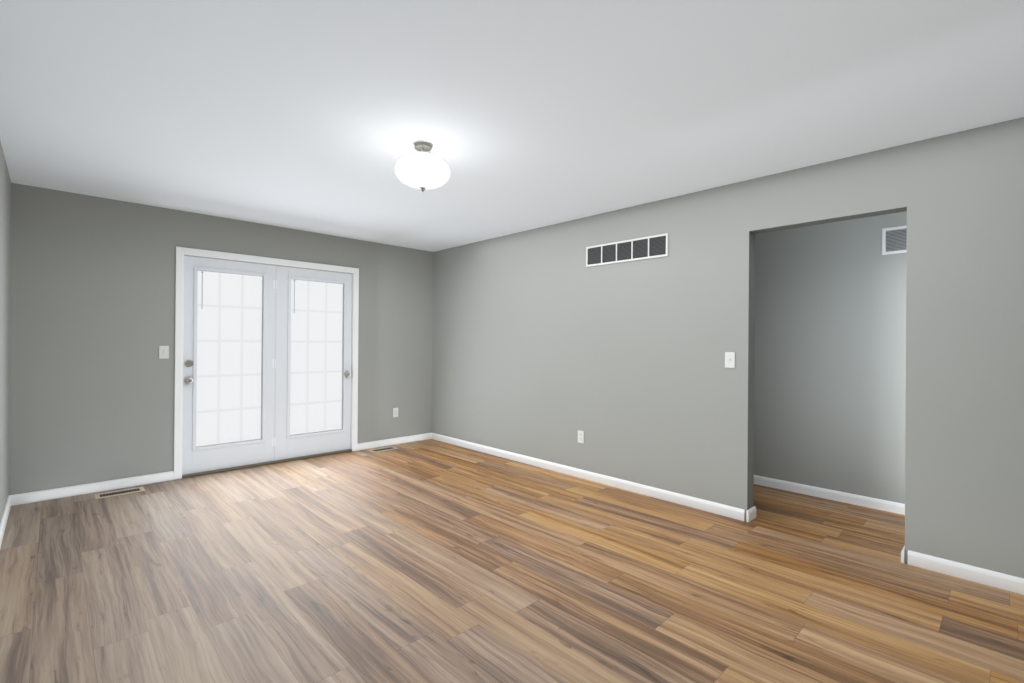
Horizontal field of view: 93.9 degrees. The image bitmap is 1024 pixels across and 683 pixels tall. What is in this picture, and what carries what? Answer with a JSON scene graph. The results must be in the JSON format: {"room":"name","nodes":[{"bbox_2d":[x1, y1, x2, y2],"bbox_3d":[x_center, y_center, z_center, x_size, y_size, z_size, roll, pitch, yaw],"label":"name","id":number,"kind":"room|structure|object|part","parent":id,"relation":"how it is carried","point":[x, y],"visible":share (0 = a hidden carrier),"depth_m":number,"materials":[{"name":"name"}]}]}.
{"room":"empty living room","nodes":[
{"label":"empty living room","id":0,"kind":"room"},
{"bbox_2d":[0,141,10,522],"bbox_3d":[-1.835,0.031,1.489,0.120,2.440,5.771,1,0,-44],"label":"wall","id":1,"kind":"structure","parent":0,"point":[5,224],"depth_m":3.22,"materials":[{"name":"grey paint"}]},
{"bbox_2d":[0,496,10,547],"bbox_3d":[-1.832,1.212,1.572,0.015,0.079,5.634,1,0,-44],"label":"baseboard","id":2,"kind":"structure","parent":1,"relation":"attached to","point":[3,523],"depth_m":3.19,"materials":[{"name":"white paint"}]},
{"bbox_2d":[8,183,432,494],"bbox_3d":[-2.467,0.034,4.988,4.056,2.440,0.150,1,0,-44],"label":"wall","id":3,"kind":"structure","parent":0,"point":[92,330],"depth_m":4.08,"materials":[{"name":"grey paint"}]},
{"bbox_2d":[8,471,173,505],"bbox_3d":[-3.424,1.204,3.960,1.029,0.079,0.015,1,0,-44],"label":"baseboard","id":4,"kind":"structure","parent":3,"relation":"attached to","point":[41,495],"depth_m":3.91,"materials":[{"name":"white paint"}]},
{"bbox_2d":[159,346,168,358],"bbox_3d":[-3.100,0.096,4.264,0.070,0.114,0.015,1,0,-44],"label":"light switch","id":5,"kind":"object","parent":3,"relation":"attached to","point":[163,352],"visible":1,"depth_m":4.26,"materials":[{"name":"white plastic"}]},
{"bbox_2d":[182,255,275,474],"bbox_3d":[-2.720,0.220,4.659,0.809,2.018,0.117,1,0,-44],"label":"door","id":6,"kind":"structure","parent":3,"relation":"in","point":[198,461],"depth_m":4.62,"materials":[{"name":"white paint"}]},
{"bbox_2d":[184,360,192,366],"bbox_3d":[-2.976,0.203,4.410,0.066,0.066,0.032,1,0,-44],"label":"deadbolt","id":7,"kind":"object","parent":6,"relation":"attached to","point":[188,363],"depth_m":4.41,"materials":[{"name":"grey metal"}]},
{"bbox_3d":[-2.963,0.357,4.395,0.066,0.066,0.072,1,0,-44],"label":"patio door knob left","id":8,"kind":"part","parent":6,"relation":"part of","materials":[{"name":"silver metal"}]},
{"bbox_2d":[196,271,261,446],"bbox_3d":[-2.752,0.162,4.678,0.559,1.647,0.016,1,0,-44],"label":"door blind","id":9,"kind":"object","parent":6,"relation":"attached to","point":[247,306],"visible":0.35,"depth_m":4.67,"materials":[{"name":"white plastic"}]},
{"bbox_2d":[192,267,266,450],"bbox_3d":[-2.752,0.163,4.678,0.627,1.713,0.067,1,0,-44],"label":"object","id":10,"kind":"object","parent":6,"relation":"attached to","point":[263,352],"visible":0.85,"depth_m":4.65,"materials":[{"name":"white paint"}]},
{"bbox_2d":[174,246,358,479],"bbox_3d":[-2.463,0.201,4.979,1.752,2.106,0.165,1,0,-44],"label":"door frame","id":11,"kind":"structure","parent":3,"relation":"attached to","point":[180,251],"depth_m":4.54,"materials":[{"name":"white paint"}]},
{"bbox_2d":[182,449,351,477],"bbox_3d":[-2.474,1.244,4.979,1.626,0.020,0.158,1,0,-44],"label":"patio door sill","id":12,"kind":"structure","parent":3,"relation":"attached to","point":[257,464],"depth_m":4.84,"materials":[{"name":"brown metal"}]},
{"bbox_2d":[196,274,343,441],"bbox_3d":[-2.446,0.166,4.972,1.416,1.652,0.037,1,0,-44],"label":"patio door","id":13,"kind":"structure","parent":3,"relation":"in","point":[261,354],"depth_m":4.81,"materials":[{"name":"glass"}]},
{"bbox_3d":[-2.752,0.163,4.678,0.566,1.652,0.037,1,0,-44],"label":"glass","id":14,"kind":"part","parent":13,"relation":"part of","materials":[{"name":"clear glass"}]},
{"bbox_3d":[-2.144,0.169,5.262,0.579,1.652,0.037,1,0,-44],"label":"glass","id":15,"kind":"part","parent":13,"relation":"part of","materials":[{"name":"clear glass"}]},
{"bbox_2d":[277,266,351,459],"bbox_3d":[-2.159,0.226,5.248,0.809,2.018,0.045,1,0,-44],"label":"door","id":16,"kind":"structure","parent":3,"relation":"in","point":[307,446],"depth_m":5.11,"materials":[{"name":"white paint"}]},
{"bbox_2d":[272,265,278,460],"bbox_3d":[-2.442,0.223,4.936,0.052,2.018,0.012,1,0,-44],"label":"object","id":17,"kind":"structure","parent":16,"relation":"attached to","point":[276,348],"depth_m":4.94,"materials":[{"name":"white paint"}]},
{"bbox_3d":[-2.450,0.224,4.929,0.030,1.710,0.012,1,0,-44],"label":"patio door hinges","id":18,"kind":"part","parent":17,"relation":"part of","materials":[{"name":"white metal"}]},
{"bbox_2d":[290,279,342,434],"bbox_3d":[-2.144,0.168,5.262,0.572,1.647,0.016,1,0,-44],"label":"door blind","id":19,"kind":"object","parent":16,"relation":"attached to","point":[314,330],"visible":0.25,"depth_m":5.25,"materials":[{"name":"white plastic"}]},
{"bbox_2d":[294,280,294,312],"bbox_3d":[-2.311,-0.476,5.082,0.012,0.354,0.006,1,0,-44],"label":"wand","id":20,"kind":"object","parent":19,"relation":"hanging from","point":[294,296],"visible":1,"depth_m":5.08,"materials":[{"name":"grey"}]},
{"bbox_2d":[287,276,346,438],"bbox_3d":[-2.144,0.169,5.262,0.640,1.713,0.067,1,0,-44],"label":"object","id":21,"kind":"object","parent":16,"relation":"attached to","point":[343,429],"visible":0.88,"depth_m":5.27,"materials":[{"name":"white paint"}]},
{"bbox_2d":[357,433,431,450],"bbox_3d":[-1.416,1.224,5.889,1.033,0.079,0.015,1,0,-44],"label":"baseboard","id":22,"kind":"structure","parent":3,"relation":"attached to","point":[388,442],"depth_m":5.85,"materials":[{"name":"white paint"}]},
{"bbox_2d":[393,408,397,416],"bbox_3d":[-1.429,0.872,5.880,0.070,0.114,0.008,1,0,-44],"label":"electrical outlet","id":23,"kind":"object","parent":3,"relation":"attached to","point":[395,412],"visible":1,"depth_m":5.88,"materials":[{"name":"white plastic"}]},
{"bbox_2d":[0,439,1023,682],"bbox_3d":[0.333,1.321,2.795,5.075,0.100,7.201,1,0,-44],"label":"floor","id":24,"kind":"structure","parent":0,"point":[429,561],"depth_m":2.46,"materials":[{"name":"brown wood"}]},
{"bbox_2d":[94,487,144,498],"bbox_3d":[-3.223,1.243,3.935,0.315,0.006,0.150,1,0,-44],"label":"floor vent","id":25,"kind":"object","parent":24,"relation":"in","point":[118,492],"visible":1,"depth_m":3.93,"materials":[{"name":"beige metal"}]},
{"bbox_2d":[368,446,398,452],"bbox_3d":[-1.501,1.260,5.588,0.320,0.006,0.150,1,0,-44],"label":"floor vent","id":26,"kind":"object","parent":24,"relation":"in","point":[382,449],"visible":1,"depth_m":5.58,"materials":[{"name":"beige metal"}]},
{"bbox_2d":[0,0,1023,251],"bbox_3d":[0.352,-1.218,2.801,5.075,0.100,7.201,1,0,-44],"label":"ceiling","id":27,"kind":"structure","parent":0,"point":[318,116],"depth_m":2.30,"materials":[{"name":"white paint"}]},
{"bbox_2d":[394,140,450,191],"bbox_3d":[-0.532,-1.034,2.853,0.334,0.283,0.334,1,0,-44],"label":"lamp","id":28,"kind":"object","parent":27,"relation":"attached to","point":[422,168],"visible":1,"depth_m":2.75,"materials":[{"name":"white glass"}]},
{"bbox_2d":[432,117,1023,577],"bbox_3d":[1.003,0.060,4.216,0.120,2.440,5.771,1,0,-44],"label":"wall","id":29,"kind":"structure","parent":0,"point":[548,345],"depth_m":3.55,"materials":[{"name":"grey paint"}]},
{"bbox_2d":[578,430,583,442],"bbox_3d":[0.645,0.894,4.487,0.008,0.114,0.070,1,0,-44],"label":"electrical outlet","id":30,"kind":"object","parent":29,"relation":"attached to","point":[580,436],"visible":1,"depth_m":4.48,"materials":[{"name":"white plastic"}]},
{"bbox_2d":[431,433,744,520],"bbox_3d":[0.309,1.236,4.827,0.015,0.079,3.905,1,0,-44],"label":"baseboard","id":31,"kind":"structure","parent":29,"relation":"attached to","point":[706,505],"depth_m":4.23,"materials":[{"name":"white paint"}]},
{"bbox_2d":[586,233,667,266],"bbox_3d":[0.976,-0.785,4.160,0.009,0.184,0.818,1,0,-44],"label":"air vent","id":32,"kind":"object","parent":29,"relation":"in","point":[654,246],"visible":1,"depth_m":4.13,"materials":[{"name":"white metal"}]},
{"bbox_2d":[725,352,734,367],"bbox_3d":[1.593,0.135,3.502,0.015,0.114,0.070,1,0,-44],"label":"light switch","id":33,"kind":"object","parent":29,"relation":"attached to","point":[729,359],"visible":1,"depth_m":3.50,"materials":[{"name":"white plastic"}]},
{"bbox_2d":[746,506,755,521],"bbox_3d":[1.727,1.244,3.450,0.151,0.079,0.015,1,0,-44],"label":"baseboard","id":34,"kind":"object","parent":29,"relation":"attached to","point":[750,514],"visible":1,"depth_m":3.43,"materials":[{"name":"white paint"}]},
{"bbox_2d":[901,545,904,562],"bbox_3d":[2.322,1.247,2.830,0.151,0.079,0.015,1,0,-44],"label":"baseboard","id":35,"kind":"object","parent":29,"relation":"attached to","point":[903,555],"visible":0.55,"depth_m":2.78,"materials":[{"name":"white paint"}]},
{"bbox_2d":[908,550,1023,594],"bbox_3d":[2.574,1.248,2.470,0.015,0.079,0.824,1,0,-44],"label":"baseboard","id":36,"kind":"structure","parent":29,"relation":"attached to","point":[1007,582],"depth_m":2.58,"materials":[{"name":"white paint"}]},
{"bbox_2d":[754,211,906,503],"bbox_3d":[2.808,0.073,3.807,0.120,2.440,5.000,1,0,-44],"label":"wall","id":37,"kind":"structure","parent":0,"point":[830,365],"depth_m":3.91,"materials":[{"name":"grey paint"}]},
{"bbox_2d":[754,475,904,514],"bbox_3d":[2.750,1.253,3.758,0.015,0.079,4.999,1,0,-44],"label":"baseboard","id":38,"kind":"structure","parent":37,"relation":"attached to","point":[873,503],"depth_m":3.89,"materials":[{"name":"white paint"}]},
{"bbox_2d":[882,225,906,254],"bbox_3d":[2.954,-0.766,3.571,0.009,0.204,0.305,1,0,-44],"label":"air vent","id":39,"kind":"object","parent":37,"relation":"in","point":[894,240],"visible":0.42,"depth_m":3.63,"materials":[{"name":"white metal"}]}
]}

